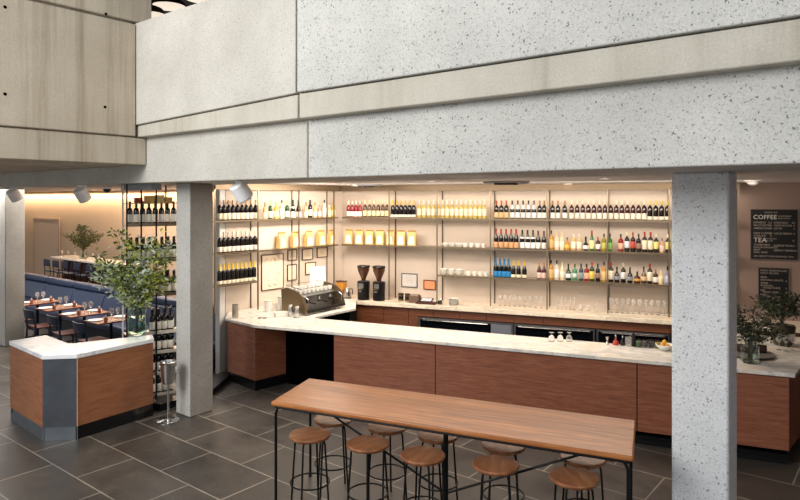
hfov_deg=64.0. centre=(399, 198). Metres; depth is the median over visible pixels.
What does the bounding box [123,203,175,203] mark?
shelf
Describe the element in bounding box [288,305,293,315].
milk jug
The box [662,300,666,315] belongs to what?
wine glass
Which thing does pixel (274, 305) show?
jar
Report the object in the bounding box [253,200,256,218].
wine bottle
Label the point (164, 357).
wine bottle
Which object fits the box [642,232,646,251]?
bottle
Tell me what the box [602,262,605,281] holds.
bottle
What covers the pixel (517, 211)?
wine bottle
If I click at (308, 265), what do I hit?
picture frame
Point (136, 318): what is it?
glass vase
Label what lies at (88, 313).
dining table
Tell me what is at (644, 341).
jar
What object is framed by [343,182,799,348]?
wall
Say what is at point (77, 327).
dining chair
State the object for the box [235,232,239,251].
wine bottle
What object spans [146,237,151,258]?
wine bottle
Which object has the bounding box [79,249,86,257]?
glass vase
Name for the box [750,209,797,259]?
menu board
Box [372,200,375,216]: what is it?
wine bottle
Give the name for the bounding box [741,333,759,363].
glass vase
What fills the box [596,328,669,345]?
fridge
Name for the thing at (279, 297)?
canister
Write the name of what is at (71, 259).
table
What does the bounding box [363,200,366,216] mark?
wine bottle
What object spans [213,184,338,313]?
wall shelving
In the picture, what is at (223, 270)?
wine bottle
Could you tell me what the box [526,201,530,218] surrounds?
wine bottle
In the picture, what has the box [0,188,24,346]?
column
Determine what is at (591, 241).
bottle
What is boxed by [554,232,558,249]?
bottle
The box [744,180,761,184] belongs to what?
smoke detector
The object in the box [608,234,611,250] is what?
bottle
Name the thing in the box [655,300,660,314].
wine glass
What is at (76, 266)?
bar chair
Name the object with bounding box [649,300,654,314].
wine glass
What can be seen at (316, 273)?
sign card
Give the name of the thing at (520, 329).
fridge
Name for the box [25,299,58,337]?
dining table
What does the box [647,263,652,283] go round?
bottle
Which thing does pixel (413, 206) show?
wine bottle
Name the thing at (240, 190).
spotlight
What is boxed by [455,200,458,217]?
wine bottle
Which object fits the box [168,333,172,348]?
wine bottle
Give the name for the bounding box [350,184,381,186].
ceiling vent
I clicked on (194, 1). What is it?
pendant lamp
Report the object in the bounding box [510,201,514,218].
wine bottle
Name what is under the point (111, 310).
wine glass
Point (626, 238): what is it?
bottle
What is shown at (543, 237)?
wine bottle
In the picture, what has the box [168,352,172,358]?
wine bottle
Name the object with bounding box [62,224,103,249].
leafy branches
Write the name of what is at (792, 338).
wine glass
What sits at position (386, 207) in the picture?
wine bottle
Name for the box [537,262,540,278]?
wine bottle
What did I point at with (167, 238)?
wine bottle
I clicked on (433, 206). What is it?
wine bottle
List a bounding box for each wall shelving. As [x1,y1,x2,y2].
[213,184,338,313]
[339,183,739,316]
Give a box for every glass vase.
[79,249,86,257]
[127,302,145,335]
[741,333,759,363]
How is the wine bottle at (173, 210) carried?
on the wine rack
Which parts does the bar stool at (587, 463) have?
leg, seat, leg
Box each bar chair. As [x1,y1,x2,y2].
[44,259,61,277]
[52,260,71,279]
[61,261,81,281]
[73,263,91,282]
[86,264,106,285]
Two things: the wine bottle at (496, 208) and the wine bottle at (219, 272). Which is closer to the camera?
the wine bottle at (219, 272)
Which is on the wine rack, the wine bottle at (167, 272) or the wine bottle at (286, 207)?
the wine bottle at (167, 272)
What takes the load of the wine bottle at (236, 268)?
on the wall shelving at (257, 187)
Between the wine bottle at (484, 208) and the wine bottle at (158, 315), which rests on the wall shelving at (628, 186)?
the wine bottle at (484, 208)
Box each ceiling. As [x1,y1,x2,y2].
[25,171,799,191]
[165,0,196,12]
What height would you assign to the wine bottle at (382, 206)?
0.334 m
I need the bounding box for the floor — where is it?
[0,323,799,499]
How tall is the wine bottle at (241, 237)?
0.345 m
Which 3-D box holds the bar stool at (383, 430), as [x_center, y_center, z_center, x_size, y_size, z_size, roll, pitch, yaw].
[-0.129,2.625,6.358,0.400,0.751,0.400,0,0,-34]
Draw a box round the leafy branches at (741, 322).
[737,298,795,348]
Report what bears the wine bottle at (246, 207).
on the wall shelving at (257, 187)
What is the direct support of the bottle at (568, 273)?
on the wall shelving at (628, 186)
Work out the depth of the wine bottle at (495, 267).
11.83 m
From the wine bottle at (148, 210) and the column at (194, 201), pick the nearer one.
the column at (194, 201)
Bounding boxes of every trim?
[0,0,131,136]
[133,95,306,137]
[153,371,228,410]
[215,189,224,373]
[300,19,799,119]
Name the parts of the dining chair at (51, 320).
backrest, leg, seat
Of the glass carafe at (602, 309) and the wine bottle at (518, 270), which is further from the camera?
the wine bottle at (518, 270)
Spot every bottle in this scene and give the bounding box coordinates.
[128,201,132,222]
[128,238,132,259]
[133,204,138,222]
[133,238,138,259]
[142,201,145,222]
[142,237,145,256]
[146,204,151,222]
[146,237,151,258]
[149,309,154,331]
[152,201,157,222]
[153,356,154,371]
[153,377,154,392]
[157,308,160,330]
[157,334,160,349]
[157,354,160,370]
[157,375,160,392]
[158,204,163,222]
[158,237,163,258]
[158,272,163,292]
[161,308,166,329]
[161,333,166,349]
[161,353,166,360]
[161,381,166,391]
[165,204,169,222]
[165,237,169,257]
[165,270,169,291]
[168,307,172,329]
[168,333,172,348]
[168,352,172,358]
[171,201,175,221]
[171,236,175,257]
[171,270,175,291]
[217,200,221,220]
[217,232,221,252]
[217,264,221,284]
[222,200,226,219]
[222,232,225,252]
[222,264,225,284]
[226,200,230,219]
[226,232,230,252]
[226,264,230,283]
[230,263,234,283]
[231,200,234,219]
[231,232,234,251]
[235,200,239,219]
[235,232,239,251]
[235,263,238,282]
[239,262,242,282]
[240,203,243,219]
[240,231,243,251]
[243,262,247,281]
[244,201,248,219]
[244,231,248,250]
[248,231,252,250]
[248,262,251,281]
[249,200,252,219]
[252,261,255,280]
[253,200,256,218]
[253,231,256,250]
[263,202,266,218]
[268,201,272,218]
[274,202,277,218]
[280,200,283,218]
[285,200,288,217]
[291,200,294,217]
[296,200,300,217]
[304,202,307,217]
[308,200,311,217]
[313,202,316,217]
[318,205,321,216]
[322,200,325,216]
[327,205,330,216]
[347,201,349,216]
[350,201,353,216]
[354,201,357,216]
[358,201,361,216]
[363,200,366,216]
[367,200,370,216]
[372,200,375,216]
[376,200,379,216]
[381,200,384,216]
[385,200,387,216]
[391,200,394,216]
[395,200,398,216]
[399,200,402,216]
[403,200,406,216]
[407,200,411,217]
[412,200,415,217]
[417,200,420,217]
[422,200,425,217]
[427,200,430,217]
[431,200,434,217]
[438,200,439,217]
[441,200,444,217]
[445,200,448,217]
[450,200,453,217]
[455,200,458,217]
[459,200,462,217]
[464,200,467,217]
[468,200,472,217]
[473,200,476,217]
[478,200,481,217]
[482,200,486,217]
[493,258,497,276]
[494,200,498,218]
[494,229,497,247]
[498,258,501,276]
[499,200,503,218]
[499,229,502,247]
[502,259,505,277]
[504,200,508,218]
[504,229,508,247]
[506,259,510,277]
[509,229,513,248]
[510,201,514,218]
[511,261,515,277]
[514,229,518,248]
[515,201,519,218]
[516,261,520,277]
[520,230,524,248]
[521,201,524,218]
[522,261,526,278]
[525,230,529,248]
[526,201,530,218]
[531,230,534,248]
[532,201,535,218]
[536,231,540,248]
[537,201,541,218]
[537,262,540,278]
[542,201,545,218]
[542,231,545,249]
[542,262,545,278]
[549,230,553,249]
[549,260,552,279]
[550,201,554,218]
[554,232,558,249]
[555,260,558,279]
[556,201,559,218]
[560,232,563,249]
[560,262,564,279]
[563,201,566,218]
[564,237,569,249]
[566,264,570,280]
[569,201,573,218]
[571,234,575,249]
[572,264,576,280]
[575,201,578,218]
[577,234,581,250]
[579,264,582,280]
[581,201,584,218]
[583,237,588,250]
[584,264,588,280]
[586,201,590,219]
[589,230,593,250]
[589,262,594,281]
[592,201,595,219]
[595,264,599,281]
[596,237,599,250]
[597,201,601,219]
[602,234,605,250]
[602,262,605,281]
[603,201,606,219]
[608,201,612,219]
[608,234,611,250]
[608,262,613,281]
[613,335,618,345]
[614,201,618,219]
[614,267,619,282]
[618,234,622,251]
[620,201,623,219]
[620,335,624,345]
[621,263,625,282]
[625,201,629,219]
[625,232,628,251]
[627,267,632,282]
[630,232,635,251]
[631,201,635,219]
[634,271,640,283]
[636,201,640,219]
[636,234,640,251]
[641,266,646,283]
[642,201,646,219]
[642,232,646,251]
[647,201,652,219]
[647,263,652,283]
[648,232,652,252]
[653,201,657,219]
[653,269,657,283]
[654,234,658,252]
[658,270,663,284]
[659,201,663,219]
[660,238,664,252]
[665,201,667,219]
[665,234,670,252]
[665,266,667,284]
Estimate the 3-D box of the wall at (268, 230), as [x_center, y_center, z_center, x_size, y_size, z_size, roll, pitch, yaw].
[-2.145,1.365,12.180,0.130,3.270,2.900,0,0,39]
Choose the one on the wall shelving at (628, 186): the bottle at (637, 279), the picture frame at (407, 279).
the bottle at (637, 279)
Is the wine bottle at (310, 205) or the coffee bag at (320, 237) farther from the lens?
the coffee bag at (320, 237)
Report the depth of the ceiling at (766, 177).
9.34 m
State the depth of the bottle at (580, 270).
11.28 m
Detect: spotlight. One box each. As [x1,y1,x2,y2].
[6,187,21,202]
[73,185,90,202]
[230,181,252,203]
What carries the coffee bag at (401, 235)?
on the wall shelving at (628, 186)
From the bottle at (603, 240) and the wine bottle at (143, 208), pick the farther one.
the bottle at (603, 240)
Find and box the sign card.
[310,266,325,283]
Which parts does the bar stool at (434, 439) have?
leg, leg, seat, leg, leg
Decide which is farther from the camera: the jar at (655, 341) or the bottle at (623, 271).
the bottle at (623, 271)
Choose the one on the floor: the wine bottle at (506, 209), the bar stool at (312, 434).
the bar stool at (312, 434)
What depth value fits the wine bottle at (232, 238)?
10.93 m
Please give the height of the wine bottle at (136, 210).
0.345 m
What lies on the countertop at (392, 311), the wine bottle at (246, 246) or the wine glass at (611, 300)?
the wine glass at (611, 300)
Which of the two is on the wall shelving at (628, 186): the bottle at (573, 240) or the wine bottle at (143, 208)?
the bottle at (573, 240)
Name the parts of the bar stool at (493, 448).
leg, seat, leg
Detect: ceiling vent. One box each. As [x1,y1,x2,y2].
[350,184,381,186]
[483,181,529,184]
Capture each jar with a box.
[272,303,277,310]
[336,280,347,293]
[636,339,640,347]
[642,339,647,347]
[648,340,653,347]
[654,340,659,348]
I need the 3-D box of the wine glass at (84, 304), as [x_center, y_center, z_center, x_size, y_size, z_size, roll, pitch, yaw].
[-6.170,2.134,12.520,0.084,0.230,0.082,0,0,0]
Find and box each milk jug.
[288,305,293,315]
[294,306,300,317]
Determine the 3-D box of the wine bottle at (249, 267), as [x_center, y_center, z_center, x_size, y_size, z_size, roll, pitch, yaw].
[-2.640,1.272,11.241,0.083,0.345,0.083,0,0,5]
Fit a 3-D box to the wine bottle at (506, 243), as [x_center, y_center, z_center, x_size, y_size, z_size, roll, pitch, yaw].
[1.954,0.731,11.788,0.090,0.356,0.090,0,0,-1]
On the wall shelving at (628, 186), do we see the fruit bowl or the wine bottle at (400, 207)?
the wine bottle at (400, 207)
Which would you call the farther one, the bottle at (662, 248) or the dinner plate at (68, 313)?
the dinner plate at (68, 313)
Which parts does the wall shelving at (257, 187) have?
shelf rail, glass shelf, header rail, shelf rail, shelf rail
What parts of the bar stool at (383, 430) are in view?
leg, seat, leg, leg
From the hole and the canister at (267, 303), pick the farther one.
the canister at (267, 303)
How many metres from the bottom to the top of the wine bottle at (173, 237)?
0.345 m
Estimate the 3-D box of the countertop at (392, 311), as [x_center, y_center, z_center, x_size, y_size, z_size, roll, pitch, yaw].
[2.892,2.489,11.384,9.360,1.018,0.668,0,0,21]
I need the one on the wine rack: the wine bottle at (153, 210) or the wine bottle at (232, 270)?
the wine bottle at (153, 210)
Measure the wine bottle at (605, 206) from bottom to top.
0.334 m
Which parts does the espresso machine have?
panel, cup rail, panel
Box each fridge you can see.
[419,316,513,334]
[514,323,596,341]
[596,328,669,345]
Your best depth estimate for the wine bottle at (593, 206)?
11.20 m
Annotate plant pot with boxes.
[771,323,795,346]
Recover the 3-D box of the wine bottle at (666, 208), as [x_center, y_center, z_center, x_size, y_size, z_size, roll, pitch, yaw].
[4.516,0.195,10.804,0.083,0.334,0.083,0,0,2]
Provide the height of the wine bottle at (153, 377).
0.345 m
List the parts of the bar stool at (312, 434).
leg, leg, seat, leg, leg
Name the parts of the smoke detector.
plate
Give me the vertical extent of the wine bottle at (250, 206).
0.345 m
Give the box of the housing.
[121,184,160,189]
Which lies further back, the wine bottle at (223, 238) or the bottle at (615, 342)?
the wine bottle at (223, 238)
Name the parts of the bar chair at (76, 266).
backrest, seat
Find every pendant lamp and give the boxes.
[151,0,165,17]
[153,0,185,10]
[187,0,205,2]
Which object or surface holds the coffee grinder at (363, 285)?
on the countertop at (392, 311)
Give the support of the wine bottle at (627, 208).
on the wall shelving at (628, 186)
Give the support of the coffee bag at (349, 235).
on the wall shelving at (628, 186)
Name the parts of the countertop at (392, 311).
drawer, door, drawer, door, door, drawer, drawer, drawer, drawer, drawer, drawer, drawer, drawer, drawer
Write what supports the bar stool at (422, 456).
on the floor
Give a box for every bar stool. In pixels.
[289,426,330,499]
[313,415,351,498]
[346,435,389,499]
[367,423,406,499]
[400,446,444,499]
[417,431,458,499]
[472,454,518,499]
[482,441,524,499]
[549,466,599,499]
[560,453,606,499]
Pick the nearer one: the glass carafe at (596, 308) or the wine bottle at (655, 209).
the wine bottle at (655, 209)
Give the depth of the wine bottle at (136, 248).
9.32 m
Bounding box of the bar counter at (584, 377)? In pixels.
[225,299,799,464]
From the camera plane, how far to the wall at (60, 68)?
7.80 m
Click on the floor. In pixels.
(225, 452)
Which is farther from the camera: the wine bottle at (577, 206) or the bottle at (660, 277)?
the wine bottle at (577, 206)
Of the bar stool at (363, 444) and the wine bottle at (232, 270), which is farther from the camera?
the wine bottle at (232, 270)
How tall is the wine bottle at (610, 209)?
0.334 m
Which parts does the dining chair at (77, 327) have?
backrest, leg, seat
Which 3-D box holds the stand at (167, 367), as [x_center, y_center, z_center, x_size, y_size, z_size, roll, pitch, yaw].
[-3.135,2.596,8.649,0.302,0.805,0.300,0,0,0]
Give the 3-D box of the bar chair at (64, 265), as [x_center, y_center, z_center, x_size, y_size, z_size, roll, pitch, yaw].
[-9.218,2.270,17.973,0.404,1.061,0.417,0,0,39]
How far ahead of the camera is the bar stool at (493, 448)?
5.77 m
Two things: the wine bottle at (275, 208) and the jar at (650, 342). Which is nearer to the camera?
the jar at (650, 342)
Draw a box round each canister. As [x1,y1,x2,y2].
[232,304,238,317]
[264,300,271,311]
[278,296,282,310]
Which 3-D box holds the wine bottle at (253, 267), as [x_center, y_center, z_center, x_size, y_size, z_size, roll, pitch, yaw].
[-2.581,1.272,11.315,0.083,0.345,0.083,0,0,5]
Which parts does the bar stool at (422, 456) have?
leg, leg, seat, leg, leg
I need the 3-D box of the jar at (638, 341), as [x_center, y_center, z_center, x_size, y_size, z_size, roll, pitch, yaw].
[3.142,1.899,8.432,0.072,0.100,0.070,0,0,0]
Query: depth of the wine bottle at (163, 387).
9.52 m
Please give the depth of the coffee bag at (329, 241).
12.78 m
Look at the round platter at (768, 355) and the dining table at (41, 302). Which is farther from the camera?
the dining table at (41, 302)
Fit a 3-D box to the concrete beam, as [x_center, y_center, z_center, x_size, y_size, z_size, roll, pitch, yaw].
[-6.439,-0.910,11.960,37.000,1.380,1.371,0,0,39]
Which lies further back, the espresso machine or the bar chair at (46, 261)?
the bar chair at (46, 261)
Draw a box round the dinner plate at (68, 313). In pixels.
[62,312,75,314]
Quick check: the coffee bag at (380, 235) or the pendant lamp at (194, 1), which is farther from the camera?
the pendant lamp at (194, 1)
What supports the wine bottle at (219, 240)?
on the wall shelving at (257, 187)
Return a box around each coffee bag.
[276,232,286,248]
[290,231,297,247]
[304,230,313,245]
[316,230,325,244]
[326,229,335,244]
[344,229,353,243]
[355,229,363,243]
[365,229,374,244]
[375,230,384,244]
[386,230,395,244]
[396,230,405,245]
[407,230,416,245]
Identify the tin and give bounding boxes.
[398,293,403,300]
[405,293,409,301]
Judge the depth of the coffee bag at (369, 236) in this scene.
12.79 m
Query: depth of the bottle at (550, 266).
11.46 m
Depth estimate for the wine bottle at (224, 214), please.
10.79 m
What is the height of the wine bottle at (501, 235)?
0.356 m
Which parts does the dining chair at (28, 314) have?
leg, backrest, leg, seat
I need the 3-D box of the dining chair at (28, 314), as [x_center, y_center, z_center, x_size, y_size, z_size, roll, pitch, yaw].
[-7.236,2.596,12.869,0.440,0.812,0.552,0,0,39]
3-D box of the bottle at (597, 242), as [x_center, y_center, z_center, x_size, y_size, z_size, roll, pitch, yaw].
[3.467,0.786,11.207,0.083,0.246,0.083,0,0,4]
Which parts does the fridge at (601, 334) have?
door handle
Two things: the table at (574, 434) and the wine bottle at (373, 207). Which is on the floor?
the table at (574, 434)
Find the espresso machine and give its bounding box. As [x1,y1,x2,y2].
[281,280,345,314]
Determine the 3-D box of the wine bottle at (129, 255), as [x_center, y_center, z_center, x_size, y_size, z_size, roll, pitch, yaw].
[-3.921,0.736,9.289,0.083,0.345,0.083,0,0,0]
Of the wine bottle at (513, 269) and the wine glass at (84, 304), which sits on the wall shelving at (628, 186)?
the wine bottle at (513, 269)
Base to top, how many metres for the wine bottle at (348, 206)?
0.323 m
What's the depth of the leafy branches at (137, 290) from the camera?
8.95 m
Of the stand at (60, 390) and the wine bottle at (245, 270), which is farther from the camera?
the wine bottle at (245, 270)
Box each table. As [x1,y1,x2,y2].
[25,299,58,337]
[35,303,82,341]
[50,255,139,286]
[58,310,108,338]
[83,316,125,338]
[271,378,635,499]
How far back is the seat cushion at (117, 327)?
13.74 m
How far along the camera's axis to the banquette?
14.48 m
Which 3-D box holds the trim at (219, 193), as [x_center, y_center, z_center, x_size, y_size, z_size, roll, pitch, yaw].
[-3.087,1.365,10.994,0.120,3.270,0.110,0,0,39]
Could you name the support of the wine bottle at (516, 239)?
on the wall shelving at (628, 186)
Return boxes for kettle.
[343,287,352,298]
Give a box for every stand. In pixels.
[9,335,153,440]
[156,359,179,424]
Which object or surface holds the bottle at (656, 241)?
on the wall shelving at (628, 186)
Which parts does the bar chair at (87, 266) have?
backrest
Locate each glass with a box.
[82,302,86,313]
[88,301,92,312]
[109,308,113,320]
[548,332,554,341]
[557,332,562,341]
[566,332,571,341]
[609,298,613,312]
[614,298,619,312]
[620,298,624,312]
[625,298,630,313]
[625,333,631,346]
[631,299,635,313]
[637,299,641,313]
[643,299,648,314]
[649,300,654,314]
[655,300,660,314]
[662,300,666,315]
[776,334,781,349]
[783,335,788,351]
[789,334,795,350]
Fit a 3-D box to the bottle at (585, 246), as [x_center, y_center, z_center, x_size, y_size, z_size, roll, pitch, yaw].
[3.275,0.786,11.281,0.105,0.246,0.105,0,0,5]
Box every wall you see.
[0,0,134,136]
[0,127,145,173]
[25,189,213,303]
[36,0,150,23]
[135,0,799,126]
[225,190,342,372]
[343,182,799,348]
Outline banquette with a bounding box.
[25,272,214,369]
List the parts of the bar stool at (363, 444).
leg, leg, seat, leg, leg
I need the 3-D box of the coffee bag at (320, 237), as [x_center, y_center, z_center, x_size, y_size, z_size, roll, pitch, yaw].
[-1.560,0.759,12.613,0.103,0.300,0.170,0,0,39]
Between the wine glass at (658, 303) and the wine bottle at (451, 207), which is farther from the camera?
the wine bottle at (451, 207)
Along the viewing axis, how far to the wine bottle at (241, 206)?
11.08 m
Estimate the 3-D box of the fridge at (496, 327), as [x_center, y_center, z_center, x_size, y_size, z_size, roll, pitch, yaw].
[1.275,2.561,11.926,1.768,0.696,0.619,0,0,21]
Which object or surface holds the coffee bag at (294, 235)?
on the wall shelving at (257, 187)
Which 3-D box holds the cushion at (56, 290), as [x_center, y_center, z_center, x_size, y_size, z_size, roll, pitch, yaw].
[-8.303,2.329,15.667,1.482,0.419,0.272,0,0,39]
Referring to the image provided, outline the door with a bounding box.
[33,218,59,277]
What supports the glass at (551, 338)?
on the bar counter at (584, 377)
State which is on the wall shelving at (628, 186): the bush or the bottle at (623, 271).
the bottle at (623, 271)
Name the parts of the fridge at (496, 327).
door handle, door, control panel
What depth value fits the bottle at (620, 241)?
11.04 m
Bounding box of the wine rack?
[122,184,175,396]
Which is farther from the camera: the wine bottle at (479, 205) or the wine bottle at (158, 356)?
the wine bottle at (479, 205)
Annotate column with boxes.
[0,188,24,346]
[176,183,212,416]
[672,172,736,499]
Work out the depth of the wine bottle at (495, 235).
11.82 m
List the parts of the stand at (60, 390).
wood panel, steel panel, edge trim, wood panel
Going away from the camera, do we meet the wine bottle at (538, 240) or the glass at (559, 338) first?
the glass at (559, 338)
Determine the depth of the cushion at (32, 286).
16.43 m
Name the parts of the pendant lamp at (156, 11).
lamp shade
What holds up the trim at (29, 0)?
attached to the wall at (60, 68)
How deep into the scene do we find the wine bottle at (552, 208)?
11.46 m
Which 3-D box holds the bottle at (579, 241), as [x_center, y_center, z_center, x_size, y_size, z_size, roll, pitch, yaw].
[3.170,0.764,11.321,0.088,0.290,0.088,0,0,-2]
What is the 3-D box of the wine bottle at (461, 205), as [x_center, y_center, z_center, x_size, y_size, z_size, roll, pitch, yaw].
[1.157,0.189,12.094,0.079,0.345,0.079,0,0,4]
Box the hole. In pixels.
[3,5,107,107]
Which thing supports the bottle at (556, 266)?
on the wall shelving at (628, 186)
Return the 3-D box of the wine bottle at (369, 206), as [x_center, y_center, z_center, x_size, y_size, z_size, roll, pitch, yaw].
[-0.610,0.195,12.772,0.079,0.334,0.079,0,0,2]
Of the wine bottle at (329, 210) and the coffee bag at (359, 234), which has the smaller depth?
the wine bottle at (329, 210)
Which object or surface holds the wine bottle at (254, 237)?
on the wall shelving at (257, 187)
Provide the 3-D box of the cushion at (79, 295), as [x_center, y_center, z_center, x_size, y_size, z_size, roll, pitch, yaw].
[-7.137,2.329,14.733,1.482,0.419,0.272,0,0,39]
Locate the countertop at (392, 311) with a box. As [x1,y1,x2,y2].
[351,295,799,336]
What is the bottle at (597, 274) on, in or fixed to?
on the wall shelving at (628, 186)
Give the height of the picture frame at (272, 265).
0.662 m
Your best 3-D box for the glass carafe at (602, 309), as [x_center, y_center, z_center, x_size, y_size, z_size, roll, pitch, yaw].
[3.559,1.904,11.241,0.100,0.150,0.098,0,0,0]
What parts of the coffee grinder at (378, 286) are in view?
hopper lid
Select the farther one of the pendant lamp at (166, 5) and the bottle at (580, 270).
the pendant lamp at (166, 5)
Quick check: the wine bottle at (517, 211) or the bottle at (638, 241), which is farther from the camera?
the wine bottle at (517, 211)
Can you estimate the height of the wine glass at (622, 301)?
0.250 m
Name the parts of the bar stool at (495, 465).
leg, seat, leg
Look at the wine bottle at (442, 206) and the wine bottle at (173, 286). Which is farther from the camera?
the wine bottle at (442, 206)
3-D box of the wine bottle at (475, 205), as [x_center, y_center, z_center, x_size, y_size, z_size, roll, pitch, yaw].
[1.410,0.189,11.997,0.079,0.345,0.079,0,0,4]
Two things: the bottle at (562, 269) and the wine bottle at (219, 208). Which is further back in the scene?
the bottle at (562, 269)
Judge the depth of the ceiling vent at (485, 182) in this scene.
9.75 m
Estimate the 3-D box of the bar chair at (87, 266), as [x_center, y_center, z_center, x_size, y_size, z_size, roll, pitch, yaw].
[-8.087,2.270,17.069,0.404,1.061,0.417,0,0,39]
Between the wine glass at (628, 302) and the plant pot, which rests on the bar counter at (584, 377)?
the plant pot
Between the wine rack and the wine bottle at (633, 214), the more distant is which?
the wine bottle at (633, 214)
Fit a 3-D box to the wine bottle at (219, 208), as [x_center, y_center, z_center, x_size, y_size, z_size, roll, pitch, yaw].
[-3.032,0.189,10.751,0.083,0.345,0.083,0,0,1]
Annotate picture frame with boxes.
[261,253,283,290]
[287,249,296,260]
[287,264,296,280]
[302,248,312,259]
[305,262,315,274]
[317,247,327,257]
[401,273,417,287]
[423,280,435,289]
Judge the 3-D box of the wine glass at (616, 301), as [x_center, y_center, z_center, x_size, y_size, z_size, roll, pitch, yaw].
[3.782,1.854,11.155,0.087,0.250,0.085,0,0,0]
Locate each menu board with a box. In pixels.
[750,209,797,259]
[758,267,788,298]
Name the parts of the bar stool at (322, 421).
leg, leg, seat, leg, leg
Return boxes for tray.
[307,303,344,312]
[416,297,437,304]
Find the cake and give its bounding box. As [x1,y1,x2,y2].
[737,341,766,352]
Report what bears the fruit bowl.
on the bar counter at (584, 377)
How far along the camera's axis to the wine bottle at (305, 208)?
12.26 m
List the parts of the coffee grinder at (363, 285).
hopper lid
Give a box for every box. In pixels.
[133,198,142,202]
[143,196,154,202]
[153,195,164,202]
[164,197,172,202]
[273,311,287,316]
[409,294,420,302]
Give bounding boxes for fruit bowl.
[655,342,671,350]
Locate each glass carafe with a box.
[594,303,599,311]
[600,303,605,311]
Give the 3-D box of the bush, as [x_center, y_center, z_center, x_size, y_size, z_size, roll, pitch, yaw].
[5.049,1.443,8.605,0.743,0.512,0.765,0,0,-10]
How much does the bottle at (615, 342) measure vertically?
0.140 m
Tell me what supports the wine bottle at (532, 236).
on the wall shelving at (628, 186)
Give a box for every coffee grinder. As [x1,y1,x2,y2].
[357,265,369,299]
[372,265,385,300]
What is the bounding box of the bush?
[749,289,799,325]
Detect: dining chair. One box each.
[23,308,58,339]
[46,314,82,342]
[72,321,108,342]
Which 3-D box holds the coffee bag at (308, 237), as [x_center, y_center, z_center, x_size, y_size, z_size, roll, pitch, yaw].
[-1.764,0.759,12.358,0.103,0.300,0.170,0,0,39]
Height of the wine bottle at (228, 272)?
0.345 m
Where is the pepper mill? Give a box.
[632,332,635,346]
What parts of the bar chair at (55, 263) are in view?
backrest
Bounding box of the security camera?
[102,187,111,192]
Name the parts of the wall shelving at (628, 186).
glass shelf, header rail, shelf rail, shelf rail, shelf rail, glass shelf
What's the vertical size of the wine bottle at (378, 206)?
0.334 m
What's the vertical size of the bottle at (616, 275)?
0.268 m
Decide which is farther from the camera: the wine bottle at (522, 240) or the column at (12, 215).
the column at (12, 215)
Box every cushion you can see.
[25,279,47,299]
[25,296,214,352]
[43,283,75,304]
[70,288,105,309]
[102,294,125,315]
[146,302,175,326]
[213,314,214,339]
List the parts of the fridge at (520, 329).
door handle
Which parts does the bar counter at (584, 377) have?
wood panel, wood panel, recess panel, wood panel, wood panel, wood panel, wood panel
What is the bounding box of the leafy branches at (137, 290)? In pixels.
[85,227,175,308]
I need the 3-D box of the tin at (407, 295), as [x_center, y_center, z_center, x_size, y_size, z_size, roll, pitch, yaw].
[0.147,1.902,12.390,0.110,0.154,0.108,0,0,0]
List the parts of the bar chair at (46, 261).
backrest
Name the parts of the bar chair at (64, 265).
backrest, seat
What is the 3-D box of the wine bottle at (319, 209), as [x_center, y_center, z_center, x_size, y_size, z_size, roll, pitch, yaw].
[-1.579,0.239,12.567,0.079,0.246,0.079,0,0,0]
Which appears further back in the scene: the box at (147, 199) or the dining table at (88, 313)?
the dining table at (88, 313)
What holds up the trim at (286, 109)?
attached to the concrete beam
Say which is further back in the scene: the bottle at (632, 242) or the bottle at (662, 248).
the bottle at (632, 242)
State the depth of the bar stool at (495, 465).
5.38 m
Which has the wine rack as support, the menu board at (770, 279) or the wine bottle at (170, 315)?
the wine bottle at (170, 315)
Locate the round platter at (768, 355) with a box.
[737,351,775,358]
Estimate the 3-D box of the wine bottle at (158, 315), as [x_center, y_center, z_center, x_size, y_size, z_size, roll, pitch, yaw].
[-3.590,1.796,9.501,0.083,0.345,0.083,0,0,0]
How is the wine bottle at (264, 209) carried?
on the wall shelving at (257, 187)

